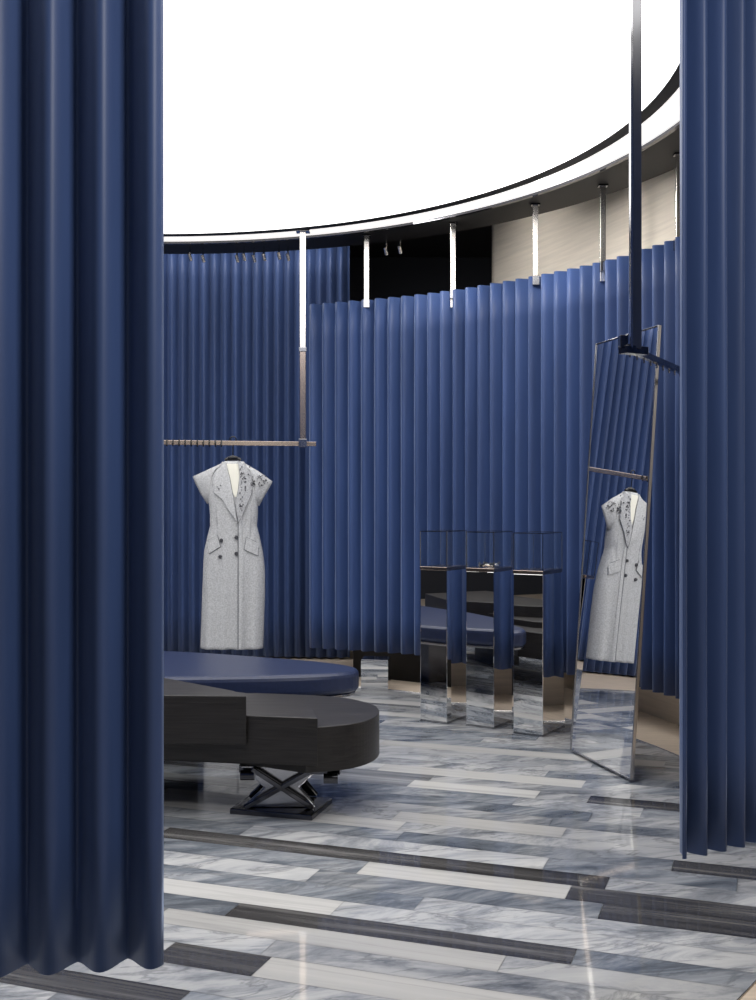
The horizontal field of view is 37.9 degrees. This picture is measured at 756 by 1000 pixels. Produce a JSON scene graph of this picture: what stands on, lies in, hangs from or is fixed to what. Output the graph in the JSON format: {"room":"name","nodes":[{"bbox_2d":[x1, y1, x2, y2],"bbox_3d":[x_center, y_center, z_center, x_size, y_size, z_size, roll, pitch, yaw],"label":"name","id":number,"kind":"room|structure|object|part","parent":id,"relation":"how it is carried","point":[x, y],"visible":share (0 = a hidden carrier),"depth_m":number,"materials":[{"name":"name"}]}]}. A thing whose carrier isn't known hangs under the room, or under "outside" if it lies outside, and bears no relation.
{"room":"clothing store","nodes":[
{"label":"clothing store","id":0,"kind":"room"},
{"bbox_2d":[187,246,191,260],"bbox_3d":[-1.444,-1.892,8.450,0.037,0.115,0.044,0,0,0],"label":"ceiling spotlight","id":1,"kind":"object","parent":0,"point":[189,255],"depth_m":8.44,"materials":[{"name":"silver metal"}]},
{"bbox_2d":[200,247,205,262],"bbox_3d":[-1.352,-1.892,8.500,0.037,0.115,0.044,0,0,0],"label":"ceiling spotlight","id":2,"kind":"object","parent":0,"point":[202,256],"depth_m":8.49,"materials":[{"name":"silver metal"}]},
{"bbox_2d":[234,247,238,262],"bbox_3d":[-1.090,-1.892,8.500,0.037,0.115,0.044,0,0,0],"label":"ceiling spotlight","id":3,"kind":"object","parent":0,"point":[236,256],"depth_m":8.49,"materials":[{"name":"silver metal"}]},
{"bbox_2d":[242,246,245,260],"bbox_3d":[-1.029,-1.892,8.450,0.037,0.115,0.044,0,0,0],"label":"ceiling spotlight","id":4,"kind":"object","parent":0,"point":[243,255],"depth_m":8.44,"materials":[{"name":"silver metal"}]},
{"bbox_2d":[251,248,255,262],"bbox_3d":[-0.958,-1.892,8.500,0.037,0.115,0.044,0,0,0],"label":"ceiling spotlight","id":5,"kind":"object","parent":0,"point":[253,256],"depth_m":8.50,"materials":[{"name":"silver metal"}]},
{"bbox_2d":[262,246,265,260],"bbox_3d":[-0.876,-1.892,8.450,0.037,0.115,0.044,0,0,0],"label":"ceiling spotlight","id":6,"kind":"object","parent":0,"point":[263,255],"depth_m":8.44,"materials":[{"name":"silver metal"}]},
{"bbox_2d":[277,244,280,259],"bbox_3d":[-0.756,-1.892,8.400,0.037,0.115,0.044,0,0,0],"label":"ceiling spotlight","id":7,"kind":"object","parent":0,"point":[278,253],"depth_m":8.40,"materials":[{"name":"silver metal"}]},
{"bbox_2d":[286,246,289,260],"bbox_3d":[-0.691,-1.892,8.450,0.037,0.115,0.044,0,0,0],"label":"ceiling spotlight","id":8,"kind":"object","parent":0,"point":[287,255],"depth_m":8.44,"materials":[{"name":"silver metal"}]},
{"bbox_2d":[323,690,355,697],"bbox_3d":[-1.265,1.007,5.982,2.298,0.016,1.002,0,0,0],"label":"tile","id":9,"kind":"object","parent":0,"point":[340,693],"depth_m":5.63,"materials":[{"name":"silver metal"}]},
{"bbox_2d":[0,687,755,999],"bbox_3d":[-1.494,1.351,4.986,10.880,0.003,8.988,0,0,8],"label":"floor","id":10,"kind":"structure","parent":0,"point":[460,861],"depth_m":3.79,"materials":[{"name":"stone"}]},
{"bbox_2d":[164,651,358,697],"bbox_3d":[-1.266,1.117,5.982,2.333,0.465,1.018,0,0,0],"label":"leather bench","id":11,"kind":"object","parent":10,"relation":"on","point":[237,673],"visible":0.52,"depth_m":5.64,"materials":[{"name":"blue leather"}]},
{"bbox_2d":[164,678,378,820],"bbox_3d":[-1.147,1.085,5.005,2.306,0.530,0.888,0,0,0],"label":"display table","id":12,"kind":"object","parent":10,"relation":"on","point":[278,741],"visible":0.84,"depth_m":4.65,"materials":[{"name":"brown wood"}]},
{"bbox_3d":[-0.420,1.337,4.810,0.374,0.025,0.280,0,0,16],"label":"floor plate","id":13,"kind":"part","parent":12,"relation":"part of","materials":[{"name":"silver metal"}]},
{"bbox_3d":[-0.380,1.165,4.780,0.442,0.035,0.070,0,0,5],"label":"rail","id":14,"kind":"part","parent":12,"relation":"part of","materials":[{"name":"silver metal"}]},
{"bbox_2d":[361,656,390,691],"bbox_3d":[-0.015,1.238,7.835,0.196,0.225,0.209,0,0,7],"label":"plinth","id":15,"kind":"object","parent":10,"relation":"on","point":[375,670],"visible":1,"depth_m":7.74,"materials":[{"name":"silver metal"}]},
{"bbox_2d":[420,530,466,723],"bbox_3d":[0.406,0.769,6.779,0.189,1.162,0.265,0,0,32],"label":"pedestal","id":16,"kind":"object","parent":10,"relation":"on","point":[442,552],"visible":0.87,"depth_m":6.68,"materials":[{"name":"silver metal"}]},
{"bbox_3d":[0.338,0.299,6.671,0.177,0.210,0.004,0,0,32],"label":"glass","id":17,"kind":"part","parent":16,"relation":"part of","materials":[{"name":"white"}]},
{"bbox_3d":[0.406,0.192,6.779,0.185,0.004,0.260,0,0,32],"label":"glass lid","id":18,"kind":"part","parent":16,"relation":"part of","materials":[{"name":"white"}]},
{"bbox_3d":[0.406,1.344,6.779,0.185,0.011,0.260,0,0,32],"label":"foot plate","id":19,"kind":"part","parent":16,"relation":"part of","materials":[{"name":"silver metal"}]},
{"bbox_3d":[0.482,0.299,6.731,0.004,0.210,0.252,0,0,32],"label":"glass","id":20,"kind":"part","parent":16,"relation":"part of","materials":[{"name":"white"}]},
{"bbox_2d":[466,531,511,728],"bbox_3d":[0.671,0.769,6.635,0.189,1.162,0.255,0,0,32],"label":"pedestal","id":21,"kind":"object","parent":10,"relation":"on","point":[488,553],"visible":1,"depth_m":6.54,"materials":[{"name":"silver metal"}]},
{"bbox_3d":[0.594,0.299,6.683,0.004,0.210,0.242,0,0,32],"label":"glass","id":22,"kind":"part","parent":21,"relation":"part of","materials":[{"name":"white"}]},
{"bbox_3d":[0.606,0.299,6.531,0.177,0.210,0.004,0,0,32],"label":"glass","id":23,"kind":"part","parent":21,"relation":"part of","materials":[{"name":"white"}]},
{"bbox_3d":[0.671,0.192,6.635,0.185,0.004,0.250,0,0,32],"label":"glass lid","id":24,"kind":"part","parent":21,"relation":"part of","materials":[{"name":"white"}]},
{"bbox_3d":[0.671,1.344,6.635,0.185,0.011,0.250,0,0,32],"label":"foot plate","id":25,"kind":"part","parent":21,"relation":"part of","materials":[{"name":"silver metal"}]},
{"bbox_3d":[0.748,0.299,6.587,0.132,0.210,0.207,0,0,0],"label":"glass","id":26,"kind":"part","parent":21,"relation":"part of","materials":[{"name":"white"}]},
{"bbox_2d":[513,531,564,736],"bbox_3d":[0.945,0.769,6.444,0.189,1.162,0.325,0,0,32],"label":"pedestal","id":27,"kind":"object","parent":10,"relation":"on","point":[538,662],"visible":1,"depth_m":6.33,"materials":[{"name":"silver metal"}]},
{"bbox_3d":[0.862,0.299,6.311,0.177,0.210,0.004,0,0,32],"label":"glass","id":28,"kind":"part","parent":27,"relation":"part of","materials":[{"name":"white"}]},
{"bbox_3d":[0.935,0.192,6.428,0.185,0.004,0.280,0,0,32],"label":"glass lid","id":29,"kind":"part","parent":27,"relation":"part of","materials":[{"name":"white"}]},
{"bbox_3d":[0.946,1.344,6.446,0.185,0.011,0.322,0,0,32],"label":"foot plate","id":30,"kind":"part","parent":27,"relation":"part of","materials":[{"name":"silver metal"}]},
{"bbox_3d":[1.012,0.299,6.380,0.004,0.210,0.272,0,0,32],"label":"glass","id":31,"kind":"part","parent":27,"relation":"part of","materials":[{"name":"white"}]},
{"bbox_2d":[570,325,661,779],"bbox_3d":[1.196,0.248,5.591,0.168,2.181,0.665,0,0,-16],"label":"leaning mirror","id":32,"kind":"object","parent":10,"relation":"on","point":[625,389],"visible":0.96,"depth_m":5.55,"materials":[{"name":"silver glass"}]},
{"bbox_3d":[1.108,0.248,5.907,0.168,2.181,0.010,0,0,-16],"label":"frame","id":33,"kind":"part","parent":32,"relation":"part of","materials":[{"name":"silver metal"}]},
{"bbox_3d":[1.124,1.334,5.571,0.018,0.009,0.645,0,0,-16],"label":"frame","id":34,"kind":"part","parent":32,"relation":"part of","materials":[{"name":"silver metal"}]},
{"bbox_3d":[1.268,-0.838,5.611,0.018,0.009,0.645,0,0,-16],"label":"frame","id":35,"kind":"part","parent":32,"relation":"part of","materials":[{"name":"silver metal"}]},
{"bbox_3d":[1.284,0.248,5.275,0.168,2.181,0.010,0,0,-16],"label":"frame","id":36,"kind":"part","parent":32,"relation":"part of","materials":[{"name":"silver metal"}]},
{"bbox_2d":[350,258,491,300],"bbox_3d":[-2.000,-0.460,10.330,10.000,3.620,0.060,0,0,0],"label":"wall","id":37,"kind":"structure","parent":0,"point":[388,277],"depth_m":10.30,"materials":[{"name":"black"}]},
{"bbox_2d":[350,225,491,257],"bbox_3d":[-1.600,-2.270,5.100,17.400,0.001,17.400,0,0,0],"label":"ceiling","id":38,"kind":"structure","parent":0,"point":[476,242],"depth_m":9.89,"materials":[{"name":"black paint"}]},
{"bbox_2d":[384,240,387,254],"bbox_3d":[0.060,-1.892,8.250,0.037,0.115,0.044,0,0,0],"label":"ceiling spotlight","id":39,"kind":"object","parent":38,"relation":"attached to","point":[385,249],"depth_m":8.24,"materials":[{"name":"silver metal"}]},
{"bbox_2d":[398,238,401,253],"bbox_3d":[0.164,-1.892,8.200,0.037,0.115,0.044,0,0,0],"label":"ceiling spotlight","id":40,"kind":"object","parent":38,"relation":"attached to","point":[399,247],"depth_m":8.19,"materials":[{"name":"silver metal"}]},
{"bbox_2d":[164,87,679,241],"bbox_3d":[-1.600,-1.950,5.100,6.400,0.001,6.400,0,0,0],"label":"light","id":41,"kind":"object","parent":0,"point":[668,115],"depth_m":6.86,"materials":[{"name":"white plastic"}]},
{"bbox_2d":[164,0,679,233],"bbox_3d":[-1.600,-1.950,5.100,5.940,0.001,5.940,0,0,0],"label":"ceiling light panel","id":42,"kind":"object","parent":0,"point":[279,114],"depth_m":5.34,"materials":[{"name":"white plastic"}]},
{"bbox_2d":[164,128,679,253],"bbox_3d":[-1.600,-1.950,5.100,7.240,0.001,7.240,0,0,0],"label":"ceiling soffit","id":43,"kind":"structure","parent":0,"point":[657,160],"depth_m":7.51,"materials":[{"name":"paint"}]},
{"bbox_2d":[253,651,755,999],"bbox_3d":[-1.600,1.347,5.000,17.200,0.001,17.200,0,0,0],"label":"floor","id":44,"kind":"structure","parent":0,"point":[656,731],"depth_m":6.66,"materials":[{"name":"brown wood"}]},
{"bbox_2d":[492,169,678,724],"bbox_3d":[2.775,-0.460,4.256,1.194,3.620,9.888,0,0,-28],"label":"wall","id":45,"kind":"structure","parent":0,"point":[568,237],"depth_m":7.61,"materials":[{"name":"beige paint"}]},
{"bbox_2d":[164,63,679,236],"bbox_3d":[-1.600,-1.946,5.100,6.040,0.004,6.040,0,0,0],"label":"trim","id":46,"kind":"structure","parent":45,"relation":"attached to","point":[673,84],"depth_m":6.61,"materials":[{"name":"black paint"}]},
{"bbox_2d":[164,121,679,243],"bbox_3d":[-1.600,-1.944,5.100,6.450,0.020,6.450,0,0,0],"label":"trim","id":47,"kind":"structure","parent":45,"relation":"attached to","point":[676,126],"depth_m":7.42,"materials":[{"name":"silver metal"}]},
{"bbox_2d":[353,650,512,694],"bbox_3d":[0.481,1.100,7.947,1.630,0.500,0.105,0,0,38],"label":"baseboard","id":48,"kind":"structure","parent":45,"relation":"attached to","point":[404,667],"depth_m":8.21,"materials":[{"name":"black paint"}]},
{"bbox_2d":[359,686,755,999],"bbox_3d":[-1.600,1.348,5.000,6.568,0.008,6.568,0,0,0],"label":"trim","id":49,"kind":"structure","parent":45,"relation":"attached to","point":[754,982],"depth_m":5.89,"materials":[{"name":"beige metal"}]},
{"bbox_3d":[-1.600,-2.110,5.100,7.240,0.320,7.240,0,0,0],"label":"ceiling","id":50,"kind":"structure","parent":0,"visible":0},
{"bbox_2d":[0,0,163,976],"bbox_3d":[-1.869,-0.550,2.688,2.719,3.300,0.282,0,0,8],"label":"curtain","id":51,"kind":"object","parent":50,"relation":"hanging from","point":[82,81],"visible":1,"depth_m":2.58,"materials":[{"name":"blue fabric"}]},
{"bbox_2d":[164,229,315,447],"bbox_3d":[-1.278,-1.163,7.812,1.688,1.573,0.107,0,0,-11],"label":"clothing rail","id":52,"kind":"object","parent":50,"relation":"hanging from","point":[302,443],"visible":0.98,"depth_m":7.93,"materials":[{"name":"silver metal"}]},
{"bbox_2d":[224,436,241,460],"bbox_3d":[-1.034,-0.365,7.844,0.126,0.183,0.030,0,0,0],"label":"clothes hanger","id":53,"kind":"object","parent":52,"relation":"hanging from","point":[230,458],"depth_m":7.83,"materials":[{"name":"metal"}]},
{"bbox_2d":[193,461,272,649],"bbox_3d":[-1.036,0.390,7.840,0.564,1.332,0.227,0,0,0],"label":"dress","id":54,"kind":"object","parent":52,"relation":"hanging from","point":[233,586],"visible":1,"depth_m":7.76,"materials":[{"name":"grey fabric"}]},
{"bbox_3d":[-1.275,-0.405,7.795,1.688,0.032,0.028,0,0,-12],"label":"rail","id":55,"kind":"part","parent":52,"relation":"part of","materials":[{"name":"silver metal"}]},
{"bbox_3d":[-0.542,-1.525,7.950,0.042,0.850,0.042,0,0,0],"label":"post","id":56,"kind":"part","parent":52,"relation":"part of","materials":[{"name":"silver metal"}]},
{"bbox_3d":[-0.542,-0.750,7.950,0.042,0.700,0.042,0,0,0],"label":"post","id":57,"kind":"part","parent":52,"relation":"part of","materials":[{"name":"silver metal"}]},
{"bbox_3d":[-0.542,-1.942,7.950,0.100,0.015,0.090,0,0,0],"label":"ceiling plate","id":58,"kind":"part","parent":52,"relation":"part of","materials":[{"name":"silver metal"}]},
{"bbox_2d":[164,246,349,657],"bbox_3d":[-3.462,-0.460,7.466,2.072,3.580,7.144,0,0,44],"label":"curtain","id":59,"kind":"object","parent":50,"relation":"hanging from","point":[232,329],"visible":0.34,"depth_m":9.32,"materials":[{"name":"blue fabric"}]},
{"bbox_2d":[362,234,370,307],"bbox_3d":[-0.084,-1.650,8.091,0.060,0.600,0.075,0,0,0],"label":"post","id":60,"kind":"object","parent":50,"relation":"hanging from","point":[366,301],"visible":1,"depth_m":8.08,"materials":[{"name":"white metal"}]},
{"bbox_3d":[-0.084,-1.650,8.091,0.036,0.600,0.022,0,0,0],"label":"rod","id":61,"kind":"part","parent":60,"relation":"part of","materials":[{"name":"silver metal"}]},
{"bbox_2d":[449,222,456,307],"bbox_3d":[0.527,-1.650,7.727,0.060,0.600,0.075,0,0,0],"label":"post","id":62,"kind":"object","parent":50,"relation":"hanging from","point":[452,224],"visible":0.98,"depth_m":7.71,"materials":[{"name":"white metal"}]},
{"bbox_2d":[530,203,539,285],"bbox_3d":[1.036,-1.650,7.242,0.060,0.600,0.075,0,0,0],"label":"post","id":63,"kind":"object","parent":50,"relation":"hanging from","point":[535,278],"visible":1,"depth_m":7.23,"materials":[{"name":"white metal"}]},
{"bbox_3d":[1.036,-1.650,7.242,0.036,0.600,0.022,0,0,0],"label":"rod","id":64,"kind":"part","parent":63,"relation":"part of","materials":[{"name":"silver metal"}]},
{"bbox_2d":[597,184,607,281],"bbox_3d":[1.391,-1.650,6.804,0.060,0.600,0.075,0,0,0],"label":"post","id":65,"kind":"object","parent":50,"relation":"hanging from","point":[602,187],"visible":0.9,"depth_m":6.79,"materials":[{"name":"white metal"}]},
{"bbox_2d":[309,237,679,698],"bbox_3d":[0.925,-0.180,6.946,0.645,2.580,3.958,0,0,-38],"label":"curtain","id":66,"kind":"object","parent":65,"relation":"hanging from","point":[425,414],"visible":0.52,"depth_m":7.62,"materials":[{"name":"blue fabric"}]},
{"bbox_3d":[1.391,-1.650,6.804,0.036,0.600,0.022,0,0,0],"label":"rod","id":67,"kind":"part","parent":65,"relation":"part of","materials":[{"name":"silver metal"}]},
{"bbox_2d":[618,0,679,376],"bbox_3d":[1.243,-1.255,4.710,0.105,1.390,1.213,0,0,29],"label":"hanging rail","id":68,"kind":"object","parent":50,"relation":"hanging from","point":[635,347],"visible":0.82,"depth_m":4.20,"materials":[{"name":"silver metal"}]},
{"bbox_3d":[0.940,-0.605,4.220,0.030,0.050,0.050,0,0,0],"label":"bracket plate","id":69,"kind":"part","parent":68,"relation":"part of","materials":[{"name":"black metal"}]},
{"bbox_3d":[0.990,-1.265,4.220,0.035,1.370,0.035,0,0,0],"label":"post","id":70,"kind":"part","parent":68,"relation":"part of","materials":[{"name":"silver metal"}]},
{"bbox_3d":[1.230,-0.585,4.725,0.026,0.026,1.200,0,0,29],"label":"rail","id":71,"kind":"part","parent":68,"relation":"part of","materials":[{"name":"silver metal"}]},
{"bbox_2d":[672,152,679,250],"bbox_3d":[1.693,-1.650,6.190,0.060,0.600,0.075,0,0,0],"label":"post","id":72,"kind":"object","parent":50,"relation":"hanging from","point":[676,155],"visible":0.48,"depth_m":6.18,"materials":[{"name":"white metal"}]},
{"bbox_3d":[1.693,-1.650,6.190,0.036,0.600,0.022,0,0,0],"label":"rod","id":73,"kind":"part","parent":72,"relation":"part of","materials":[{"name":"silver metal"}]},
{"bbox_2d":[679,0,755,858],"bbox_3d":[1.379,-0.550,3.800,0.180,3.300,1.237,0,0,42],"label":"curtain","id":74,"kind":"object","parent":50,"relation":"hanging from","point":[717,580],"visible":1,"depth_m":3.45,"materials":[{"name":"blue fabric"}]}
]}

